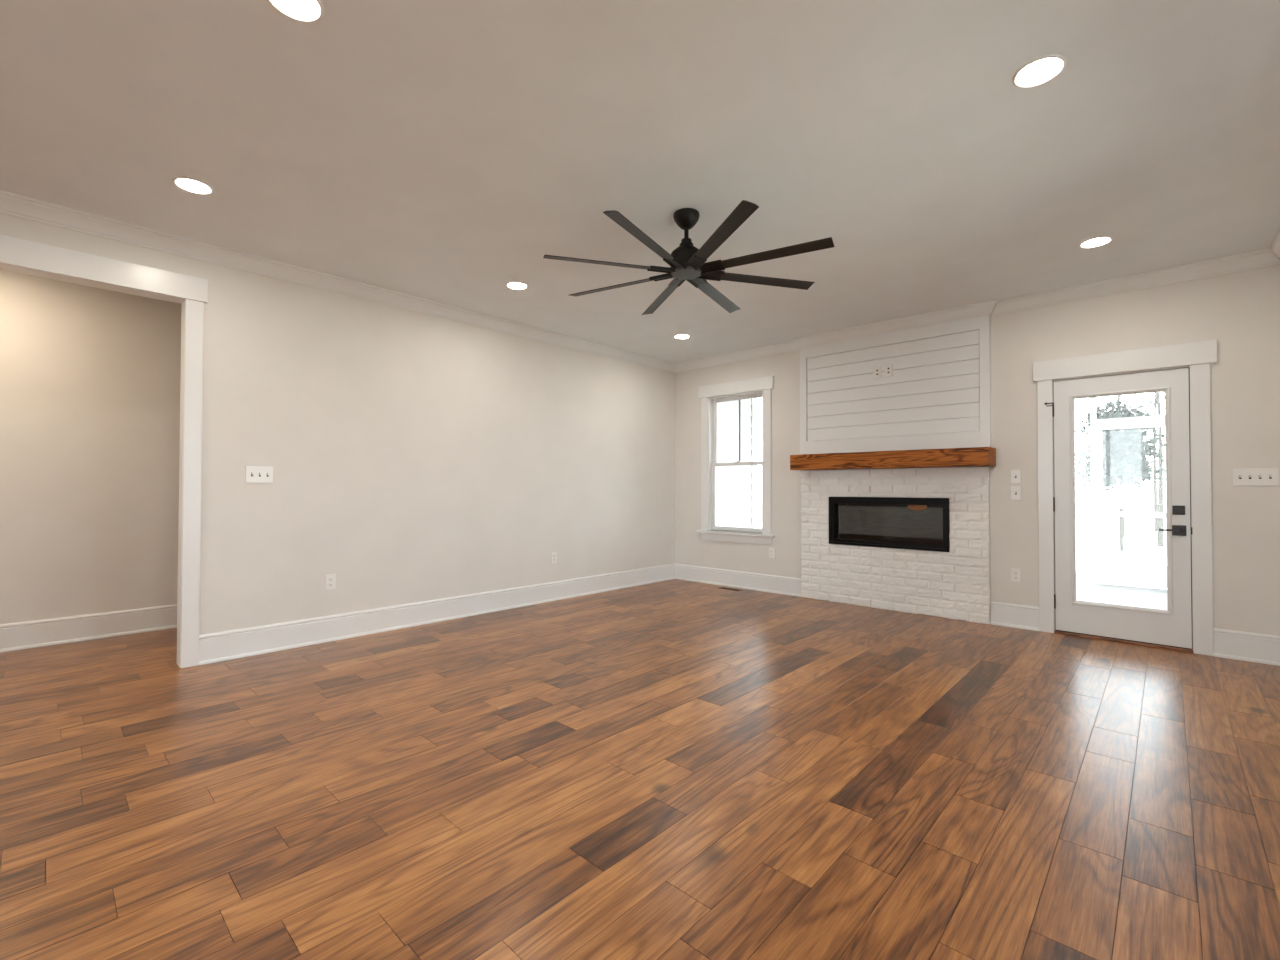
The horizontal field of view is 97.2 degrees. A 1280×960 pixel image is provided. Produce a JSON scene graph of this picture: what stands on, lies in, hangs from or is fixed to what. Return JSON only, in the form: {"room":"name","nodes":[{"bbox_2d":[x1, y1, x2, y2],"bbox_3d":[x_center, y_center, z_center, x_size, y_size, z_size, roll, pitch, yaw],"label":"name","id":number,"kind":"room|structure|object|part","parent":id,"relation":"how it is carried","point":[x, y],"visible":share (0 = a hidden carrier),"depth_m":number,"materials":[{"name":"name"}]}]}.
{"room":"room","nodes":[
{"label":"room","id":0,"kind":"room"},
{"bbox_2d":[0,270,181,623],"bbox_3d":[-3.748,-0.155,4.828,0.120,2.740,9.550,-1,-1,43],"label":"wall","id":1,"kind":"structure","parent":0,"point":[90,377],"depth_m":4.26,"materials":[{"name":"paint"}]},
{"bbox_2d":[0,604,176,651],"bbox_3d":[-4.875,1.099,3.499,0.028,0.190,6.100,-1,-1,43],"label":"baseboard","id":2,"kind":"structure","parent":1,"relation":"attached to","point":[54,631],"depth_m":4.24,"materials":[{"name":"paint"}]},
{"bbox_2d":[0,213,674,634],"bbox_3d":[-2.755,-0.166,3.899,0.120,2.740,9.550,-1,-1,43],"label":"wall","id":3,"kind":"structure","parent":0,"point":[415,456],"depth_m":4.62,"materials":[{"name":"paint"}]},
{"bbox_2d":[0,235,207,667],"bbox_3d":[-3.879,-0.073,2.689,0.170,2.514,2.874,-1,-1,43],"label":"trim","id":4,"kind":"structure","parent":3,"relation":"attached to","point":[17,255],"depth_m":3.62,"materials":[{"name":"paint"}]},
{"bbox_3d":[-2.946,0.019,3.692,0.160,2.364,0.092,-1,-1,43],"label":"casing","id":5,"kind":"part","parent":4,"relation":"part of","materials":[{"name":"paint"}]},
{"bbox_2d":[246,466,273,482],"bbox_3d":[-2.639,-0.037,3.917,0.021,0.116,0.164,-1,-1,43],"label":"light switch","id":6,"kind":"object","parent":3,"relation":"attached to","point":[254,474],"visible":1,"depth_m":3.92,"materials":[{"name":"plastic"}]},
{"bbox_2d":[325,574,335,589],"bbox_3d":[-2.331,0.770,4.247,0.009,0.116,0.072,-1,-1,43],"label":"power outlet","id":7,"kind":"object","parent":3,"relation":"attached to","point":[330,580],"visible":1,"depth_m":4.25,"materials":[{"name":"plastic"}]},
{"bbox_2d":[0,190,675,371],"bbox_3d":[-2.734,-1.488,3.798,0.070,0.100,9.400,-1,-1,43],"label":"trim","id":8,"kind":"structure","parent":3,"relation":"attached to","point":[12,204],"depth_m":3.95,"materials":[{"name":"paint"}]},
{"bbox_2d":[199,563,674,664],"bbox_3d":[-1.204,1.134,5.434,0.028,0.190,4.858,-1,-1,43],"label":"baseboard","id":9,"kind":"structure","parent":3,"relation":"attached to","point":[245,642],"depth_m":4.61,"materials":[{"name":"paint"}]},
{"bbox_2d":[551,552,556,563],"bbox_3d":[-0.883,0.799,5.795,0.009,0.116,0.072,-1,-1,43],"label":"power outlet","id":10,"kind":"object","parent":3,"relation":"attached to","point":[553,554],"visible":1,"depth_m":5.79,"materials":[{"name":"plastic"}]},
{"bbox_2d":[0,579,1279,959],"bbox_3d":[-1.367,1.216,2.475,6.550,0.060,9.400,-1,-1,43],"label":"floor","id":11,"kind":"structure","parent":0,"point":[673,769],"depth_m":2.16,"materials":[{"name":"brown wood"}]},
{"bbox_2d":[720,587,741,590],"bbox_3d":[1.030,1.246,6.443,0.280,0.004,0.090,-1,-1,43],"label":"floor vent","id":12,"kind":"object","parent":11,"relation":"in","point":[720,587],"visible":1,"depth_m":6.42,"materials":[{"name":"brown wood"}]},
{"bbox_2d":[801,467,989,623],"bbox_3d":[2.351,0.565,5.404,1.734,1.346,0.055,-1,-1,43],"label":"brick surround","id":13,"kind":"object","parent":11,"relation":"on","point":[954,584],"visible":0.99,"depth_m":5.27,"materials":[{"name":"white brick"}]},
{"bbox_2d":[829,497,949,551],"bbox_3d":[2.462,0.409,5.521,1.150,0.518,0.380,-1,-1,43],"label":"fireplace insert","id":14,"kind":"object","parent":13,"relation":"in","point":[884,522],"visible":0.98,"depth_m":5.42,"materials":[{"name":"black metal"}]},
{"bbox_2d":[837,533,942,544],"bbox_3d":[2.412,0.568,5.465,1.010,0.050,0.066,-1,-1,43],"label":"tray","id":15,"kind":"object","parent":14,"relation":"on","point":[892,537],"depth_m":5.40,"materials":[{"name":"metal"}]},
{"bbox_2d":[907,505,926,510],"bbox_3d":[2.594,0.250,5.272,0.176,0.072,0.016,-1,-1,43],"label":"light","id":16,"kind":"object","parent":14,"relation":"attached to","point":[910,507],"depth_m":5.27,"materials":[{"name":"orange glass"}]},
{"bbox_2d":[790,447,995,470],"bbox_3d":[2.296,-0.188,5.328,1.790,0.158,0.261,-1,-1,43],"label":"mantel shelf","id":17,"kind":"object","parent":13,"relation":"on","point":[974,456],"visible":1,"depth_m":5.11,"materials":[{"name":"brown wood"}]},
{"bbox_2d":[0,0,1279,362],"bbox_3d":[-1.350,-1.613,2.505,6.820,0.120,9.700,-1,-1,43],"label":"ceiling","id":18,"kind":"structure","parent":0,"point":[433,150],"depth_m":2.57,"materials":[{"name":"paint"}]},
{"bbox_2d":[173,177,213,194],"bbox_3d":[-2.349,-1.546,2.966,0.170,0.006,0.170,-1,-1,43],"label":"recessed light","id":19,"kind":"object","parent":18,"relation":"in","point":[192,185],"visible":1,"depth_m":2.96,"materials":[{"name":"paint"}]},
{"bbox_2d":[268,0,323,22],"bbox_3d":[-1.126,-1.560,1.836,0.170,0.006,0.170,-1,-1,43],"label":"recessed light","id":20,"kind":"object","parent":18,"relation":"in","point":[309,11],"visible":1,"depth_m":1.87,"materials":[{"name":"paint"}]},
{"bbox_2d":[506,282,527,289],"bbox_3d":[-0.965,-1.522,4.424,0.170,0.006,0.170,-1,-1,43],"label":"recessed light","id":21,"kind":"object","parent":18,"relation":"in","point":[512,285],"visible":1,"depth_m":4.42,"materials":[{"name":"paint"}]},
{"bbox_2d":[674,334,689,338],"bbox_3d":[0.440,-1.498,5.896,0.170,0.006,0.170,-1,-1,43],"label":"recessed light","id":22,"kind":"object","parent":18,"relation":"in","point":[680,336],"visible":1,"depth_m":5.89,"materials":[{"name":"paint"}]},
{"bbox_2d":[543,200,833,314],"bbox_3d":[0.268,-1.361,3.261,1.537,0.356,1.537,0,-1,7],"label":"ceiling fan","id":23,"kind":"object","parent":18,"relation":"hanging from","point":[686,262],"visible":1,"depth_m":3.17,"materials":[{"name":"black metal"}]},
{"bbox_3d":[-0.224,-1.204,3.122,0.610,0.022,0.081,0,-1,-16],"label":"blade","id":24,"kind":"part","parent":23,"relation":"part of","materials":[{"name":"black metal"}]},
{"bbox_3d":[-0.176,-1.198,3.510,0.610,0.022,0.081,0,-1,29],"label":"blade","id":25,"kind":"part","parent":23,"relation":"part of","materials":[{"name":"black metal"}]},
{"bbox_3d":[0.017,-1.208,2.815,0.081,0.022,0.610,0,-1,29],"label":"blade","id":26,"kind":"part","parent":23,"relation":"part of","materials":[{"name":"black metal"}]},
{"bbox_3d":[0.132,-1.194,3.750,0.081,0.022,0.610,0,-1,-16],"label":"blade","id":27,"kind":"part","parent":23,"relation":"part of","materials":[{"name":"black metal"}]},
{"bbox_3d":[0.519,-1.194,3.702,0.081,0.022,0.610,0,-1,29],"label":"blade","id":28,"kind":"part","parent":23,"relation":"part of","materials":[{"name":"black metal"}]},
{"bbox_3d":[0.404,-1.208,2.767,0.081,0.022,0.610,0,-1,-16],"label":"blade","id":29,"kind":"part","parent":23,"relation":"part of","materials":[{"name":"black metal"}]},
{"bbox_3d":[0.760,-1.198,3.394,0.610,0.022,0.081,0,-1,-16],"label":"blade","id":30,"kind":"part","parent":23,"relation":"part of","materials":[{"name":"black metal"}]},
{"bbox_3d":[0.712,-1.204,3.007,0.610,0.022,0.081,0,-1,29],"label":"blade","id":31,"kind":"part","parent":23,"relation":"part of","materials":[{"name":"black metal"}]},
{"bbox_2d":[1012,54,1066,87],"bbox_3d":[1.516,-1.550,2.143,0.170,0.006,0.170,-1,-1,43],"label":"recessed light","id":32,"kind":"object","parent":18,"relation":"in","point":[1041,70],"visible":1,"depth_m":2.14,"materials":[{"name":"paint"}]},
{"bbox_2d":[1079,236,1112,247],"bbox_3d":[2.928,-1.526,3.624,0.170,0.006,0.170,-1,-1,43],"label":"recessed light","id":33,"kind":"object","parent":18,"relation":"in","point":[1098,241],"visible":1,"depth_m":3.62,"materials":[{"name":"paint"}]},
{"bbox_2d":[717,398,756,527],"bbox_3d":[0.264,-0.469,8.865,2.512,4.500,1.800,-1,-1,43],"label":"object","id":34,"kind":"structure","parent":0,"point":[736,485],"depth_m":8.29,"materials":[{"name":"white glass"}]},
{"bbox_2d":[675,264,1279,635],"bbox_3d":[2.394,-0.133,5.518,5.190,2.740,0.150,-1,-1,43],"label":"wall","id":35,"kind":"structure","parent":0,"point":[1240,310],"depth_m":4.39,"materials":[{"name":"paint"}]},
{"bbox_2d":[696,376,774,544],"bbox_3d":[1.145,-0.213,6.645,1.050,1.879,0.208,-1,-1,43],"label":"window","id":36,"kind":"structure","parent":35,"relation":"in","point":[710,395],"depth_m":6.69,"materials":[{"name":"paint"}]},
{"bbox_3d":[1.113,0.625,6.601,1.050,0.028,0.120,-1,-1,43],"label":"sill","id":37,"kind":"part","parent":36,"relation":"part of","materials":[{"name":"paint"}]},
{"bbox_3d":[1.160,0.195,6.657,0.738,0.809,0.035,-1,-1,43],"label":"sash","id":38,"kind":"part","parent":36,"relation":"part of","materials":[{"name":"paint"}]},
{"bbox_3d":[1.188,-0.582,6.695,0.738,0.825,0.035,-1,-1,43],"label":"sash","id":39,"kind":"part","parent":36,"relation":"part of","materials":[{"name":"paint"}]},
{"bbox_2d":[675,564,801,596],"bbox_3d":[1.082,1.155,6.603,1.769,0.190,0.028,-1,-1,43],"label":"baseboard","id":40,"kind":"structure","parent":35,"relation":"attached to","point":[791,586],"depth_m":6.52,"materials":[{"name":"paint"}]},
{"bbox_2d":[769,548,774,557],"bbox_3d":[1.463,0.810,6.265,0.072,0.116,0.009,-1,-1,43],"label":"power outlet","id":41,"kind":"object","parent":35,"relation":"attached to","point":[771,550],"visible":1,"depth_m":6.26,"materials":[{"name":"plastic"}]},
{"bbox_2d":[800,315,991,454],"bbox_3d":[2.358,-0.885,5.423,1.750,1.237,0.054,-1,-1,43],"label":"panel","id":42,"kind":"object","parent":35,"relation":"attached to","point":[937,395],"visible":0.82,"depth_m":5.30,"materials":[{"name":"paint"}]},
{"bbox_2d":[874,366,880,378],"bbox_3d":[2.295,-1.040,5.455,0.072,0.116,0.009,-1,-1,43],"label":"outlet","id":43,"kind":"object","parent":42,"relation":"attached to","point":[877,370],"visible":1,"depth_m":5.45,"materials":[{"name":"plastic"}]},
{"bbox_2d":[885,364,892,376],"bbox_3d":[2.373,-1.045,5.382,0.072,0.116,0.009,-1,-1,43],"label":"outlet","id":44,"kind":"object","parent":42,"relation":"attached to","point":[888,368],"visible":1,"depth_m":5.38,"materials":[{"name":"plastic"}]},
{"bbox_2d":[675,248,1279,372],"bbox_3d":[2.303,-1.454,5.436,5.190,0.100,0.125,-1,-1,43],"label":"trim","id":45,"kind":"structure","parent":35,"relation":"attached to","point":[1264,257],"depth_m":4.67,"materials":[{"name":"paint"}]},
{"bbox_2d":[990,601,1038,630],"bbox_3d":[3.119,1.132,4.698,0.341,0.190,0.028,-1,-1,43],"label":"baseboard","id":46,"kind":"structure","parent":35,"relation":"attached to","point":[1002,614],"depth_m":4.69,"materials":[{"name":"paint"}]},
{"bbox_2d":[1011,486,1020,499],"bbox_3d":[3.135,0.109,4.704,0.072,0.116,0.021,-1,-1,43],"label":"light switch","id":47,"kind":"object","parent":35,"relation":"attached to","point":[1015,490],"visible":1,"depth_m":4.71,"materials":[{"name":"plastic"}]},
{"bbox_2d":[1011,568,1020,582],"bbox_3d":[3.135,0.795,4.701,0.072,0.116,0.009,-1,-1,43],"label":"power outlet","id":48,"kind":"object","parent":35,"relation":"attached to","point":[1015,573],"visible":1,"depth_m":4.70,"materials":[{"name":"plastic"}]},
{"bbox_2d":[1011,469,1020,482],"bbox_3d":[3.135,-0.030,4.706,0.072,0.116,0.021,-1,-1,43],"label":"light switch","id":49,"kind":"object","parent":35,"relation":"attached to","point":[1015,474],"visible":1,"depth_m":4.71,"materials":[{"name":"plastic"}]},
{"bbox_2d":[1033,339,1216,655],"bbox_3d":[3.652,0.128,4.297,1.054,2.190,0.208,-1,-1,43],"label":"door","id":50,"kind":"structure","parent":35,"relation":"in","point":[1186,625],"depth_m":4.16,"materials":[{"name":"paint"}]},
{"bbox_3d":[3.789,0.359,4.030,0.119,0.014,0.011,-1,-1,43],"label":"lever","id":51,"kind":"part","parent":50,"relation":"part of","materials":[{"name":"brown metal"}]},
{"bbox_3d":[3.857,0.361,4.033,0.074,0.074,0.012,-1,-1,43],"label":"handle","id":52,"kind":"part","parent":50,"relation":"part of","materials":[{"name":"brown metal"}]},
{"bbox_2d":[1213,628,1279,665],"bbox_3d":[4.098,1.121,3.783,0.353,0.190,0.028,-1,-1,43],"label":"baseboard","id":53,"kind":"structure","parent":35,"relation":"attached to","point":[1230,644],"depth_m":3.79,"materials":[{"name":"paint"}]},
{"bbox_2d":[1232,468,1278,485],"bbox_3d":[4.123,-0.020,3.781,0.209,0.115,0.021,-1,-1,43],"label":"light switch","id":54,"kind":"object","parent":35,"relation":"attached to","point":[1251,476],"visible":1,"depth_m":3.77,"materials":[{"name":"plastic"}]},
{"bbox_2d":[1076,581,1166,609],"bbox_3d":[4.467,1.320,6.084,7.380,0.040,3.523,-1,-1,43],"label":"floor","id":55,"kind":"structure","parent":0,"point":[1155,598],"depth_m":6.38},
{"bbox_2d":[1076,397,1164,582],"bbox_3d":[5.709,-0.064,7.428,7.380,2.770,0.090,-1,-1,43],"label":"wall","id":56,"kind":"structure","parent":55,"relation":"on","point":[1093,578],"depth_m":7.25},
{"bbox_3d":[5.178,0.425,7.910,1.800,0.045,0.060,-1,-1,43],"label":"rail","id":57,"kind":"part","parent":56,"relation":"part of","materials":[{"name":"white"}]},
{"bbox_3d":[5.177,1.282,7.897,1.800,0.090,0.060,-1,-1,43],"label":"rail","id":58,"kind":"part","parent":56,"relation":"part of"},
{"bbox_3d":[5.861,-0.055,7.285,0.058,2.750,0.090,-1,-1,43],"label":"post","id":59,"kind":"part","parent":56,"relation":"part of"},
{"bbox_2d":[1096,419,1166,587],"bbox_3d":[6.215,0.280,6.917,0.947,2.040,0.038,-1,-1,43],"label":"screen door","id":60,"kind":"structure","parent":56,"relation":"in","point":[1152,575],"depth_m":7.06,"materials":[{"name":"white"}]},
{"bbox_3d":[6.214,1.183,6.904,0.837,0.235,0.020,-1,-1,43],"label":"kick panel","id":61,"kind":"part","parent":60,"relation":"part of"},
{"bbox_3d":[1.134,-0.210,0.262,0.150,2.740,9.550,-1,-1,43],"label":"wall","id":62,"kind":"structure","parent":0,"visible":0},
{"bbox_2d":[1270,226,1279,259],"bbox_3d":[1.005,-1.530,0.301,0.070,0.100,9.400,-1,-1,43],"label":"trim","id":63,"kind":"structure","parent":62,"relation":"attached to","point":[1275,247],"depth_m":3.60,"materials":[{"name":"paint"}]},
{"label":"outside","id":64,"kind":"structure","parent":0,"visible":0},
{"bbox_2d":[757,502,1166,588],"bbox_3d":[17.757,2.013,18.398,70.000,0.120,120.000,-1,-1,43],"label":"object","id":65,"kind":"structure","parent":64,"point":[1140,539],"depth_m":18.86,"materials":[{"name":"white"}]},
{"bbox_2d":[1075,397,1115,471],"bbox_3d":[14.030,-1.887,18.031,2.143,7.657,2.616,-1,-1,43],"label":"tree","id":66,"kind":"object","parent":65,"relation":"on","point":[1082,421],"visible":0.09,"depth_m":17.87,"materials":[{"name":"green plant"}]},
{"bbox_2d":[1081,395,1136,536],"bbox_3d":[16.509,-2.718,19.644,3.506,9.373,2.305,1,-1,-34],"label":"tree","id":67,"kind":"object","parent":65,"relation":"on","point":[1118,396],"visible":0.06,"depth_m":19.41,"materials":[{"name":"green plant"}]},
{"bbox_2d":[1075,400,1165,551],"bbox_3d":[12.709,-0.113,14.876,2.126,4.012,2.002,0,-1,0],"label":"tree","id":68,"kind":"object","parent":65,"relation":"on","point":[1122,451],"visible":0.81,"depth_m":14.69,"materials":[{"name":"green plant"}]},
{"bbox_2d":[1131,392,1164,531],"bbox_3d":[19.976,-2.096,21.799,1.885,8.206,2.078,-1,-1,43],"label":"slim tree","id":69,"kind":"object","parent":65,"relation":"on","point":[1155,493],"visible":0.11,"depth_m":21.82,"materials":[{"name":"green plant"}]},
{"bbox_2d":[1134,392,1165,546],"bbox_3d":[15.085,-1.633,16.053,1.940,7.096,2.080,0,-1,12],"label":"tree","id":70,"kind":"object","parent":65,"relation":"on","point":[1160,494],"visible":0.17,"depth_m":16.22,"materials":[{"name":"green plant"}]}
]}

